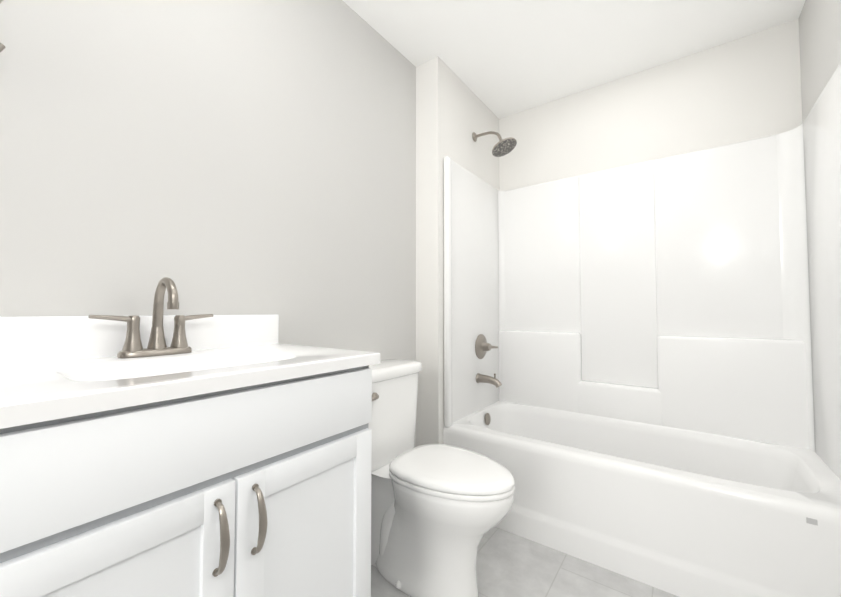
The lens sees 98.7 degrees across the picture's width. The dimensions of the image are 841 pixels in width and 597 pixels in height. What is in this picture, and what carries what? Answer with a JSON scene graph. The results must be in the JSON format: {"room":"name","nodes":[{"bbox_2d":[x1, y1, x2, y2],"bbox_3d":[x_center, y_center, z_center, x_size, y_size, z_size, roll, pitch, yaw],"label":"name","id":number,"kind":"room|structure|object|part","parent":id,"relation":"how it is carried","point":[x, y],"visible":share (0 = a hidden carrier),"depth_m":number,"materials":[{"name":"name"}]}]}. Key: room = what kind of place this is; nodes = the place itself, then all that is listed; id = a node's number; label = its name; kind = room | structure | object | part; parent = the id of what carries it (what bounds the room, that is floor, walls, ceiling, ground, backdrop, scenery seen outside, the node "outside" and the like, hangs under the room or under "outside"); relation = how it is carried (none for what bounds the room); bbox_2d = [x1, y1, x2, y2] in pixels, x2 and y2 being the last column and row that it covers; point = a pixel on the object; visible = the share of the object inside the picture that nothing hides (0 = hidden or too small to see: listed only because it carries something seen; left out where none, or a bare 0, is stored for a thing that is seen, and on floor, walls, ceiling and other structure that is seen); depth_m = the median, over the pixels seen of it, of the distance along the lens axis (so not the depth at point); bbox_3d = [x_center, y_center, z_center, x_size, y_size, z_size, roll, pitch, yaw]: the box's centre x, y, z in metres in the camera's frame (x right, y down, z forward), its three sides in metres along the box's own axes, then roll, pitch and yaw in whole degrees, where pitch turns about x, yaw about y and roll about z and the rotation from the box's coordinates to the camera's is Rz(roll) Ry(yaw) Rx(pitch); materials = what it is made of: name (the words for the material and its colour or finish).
{"room":"bathroom","nodes":[
{"label":"bathroom","id":0,"kind":"room"},
{"bbox_2d":[0,0,415,447],"bbox_3d":[-0.678,-0.136,1.207,0.100,2.420,3.870,-1,-2,36],"label":"wall","id":1,"kind":"structure","parent":0,"point":[235,157],"depth_m":1.15,"materials":[{"name":"paint"}]},
{"bbox_2d":[0,0,5,51],"bbox_3d":[-0.925,-0.545,0.741,0.067,0.177,0.094,-1,-2,36],"label":"hook","id":2,"kind":"object","parent":1,"relation":"attached to","point":[2,47],"visible":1,"depth_m":0.76,"materials":[{"name":"silver metal"}]},
{"bbox_2d":[416,56,499,446],"bbox_3d":[0.271,-0.098,2.291,0.150,2.420,0.800,-1,-2,36],"label":"wall","id":3,"kind":"structure","parent":0,"point":[454,112],"depth_m":1.99,"materials":[{"name":"paint"}]},
{"bbox_2d":[472,131,516,156],"bbox_3d":[0.451,-0.964,2.207,0.273,0.184,0.156,-1,-2,36],"label":"shower head","id":4,"kind":"object","parent":3,"relation":"attached to","point":[503,147],"visible":1,"depth_m":2.18},
{"bbox_2d":[371,526,678,596],"bbox_3d":[0.036,1.085,0.642,1.870,0.060,3.870,-1,-2,36],"label":"floor","id":5,"kind":"structure","parent":0,"point":[508,564],"depth_m":1.40,"materials":[{"name":"tile"}]},
{"bbox_2d":[0,277,379,596],"bbox_3d":[-0.541,0.502,0.828,0.542,1.120,0.780,-1,-2,36],"label":"bathroom vanity","id":6,"kind":"object","parent":5,"relation":"on","point":[157,453],"visible":1,"depth_m":0.69,"materials":[{"name":"white paint"}]},
{"bbox_2d":[88,277,212,357],"bbox_3d":[-0.663,0.046,0.933,0.140,0.203,0.275,-1,-2,36],"label":"faucet","id":7,"kind":"object","parent":6,"relation":"on","point":[132,348],"depth_m":0.94,"materials":[{"name":"silver metal"}]},
{"bbox_2d":[368,359,514,596],"bbox_3d":[0.021,0.682,1.417,0.718,0.800,0.422,-1,-2,36],"label":"toilet","id":8,"kind":"object","parent":5,"relation":"on","point":[438,511],"visible":0.9,"depth_m":1.31,"materials":[{"name":"white ceramic"}]},
{"bbox_2d":[443,63,840,596],"bbox_3d":[0.953,0.155,1.800,1.516,1.880,0.767,-1,-2,36],"label":"tub","id":9,"kind":"object","parent":5,"relation":"on","point":[642,372],"visible":1,"depth_m":1.80,"materials":[{"name":"white plastic"}]},
{"bbox_3d":[0.417,0.491,2.176,0.155,0.084,0.060,-1,-2,36],"label":"spout","id":10,"kind":"part","parent":9,"relation":"part of","materials":[{"name":"silver metal"}]},
{"bbox_2d":[343,0,805,118],"bbox_3d":[0.036,-1.393,0.728,1.870,0.060,3.870,-1,-2,36],"label":"ceiling","id":11,"kind":"structure","parent":0,"point":[500,59],"depth_m":1.81,"materials":[{"name":"paint"}]},
{"bbox_2d":[499,18,801,190],"bbox_3d":[1.190,-0.102,2.175,1.770,2.420,0.100,-1,-2,36],"label":"wall","id":12,"kind":"structure","parent":0,"point":[745,88],"depth_m":2.01,"materials":[{"name":"paint"}]},
{"bbox_2d":[799,0,840,122],"bbox_3d":[0.721,-0.173,0.122,0.100,2.420,3.770,-1,-2,36],"label":"wall","id":13,"kind":"structure","parent":0,"point":[820,38],"depth_m":1.49,"materials":[{"name":"paint"}]}
]}

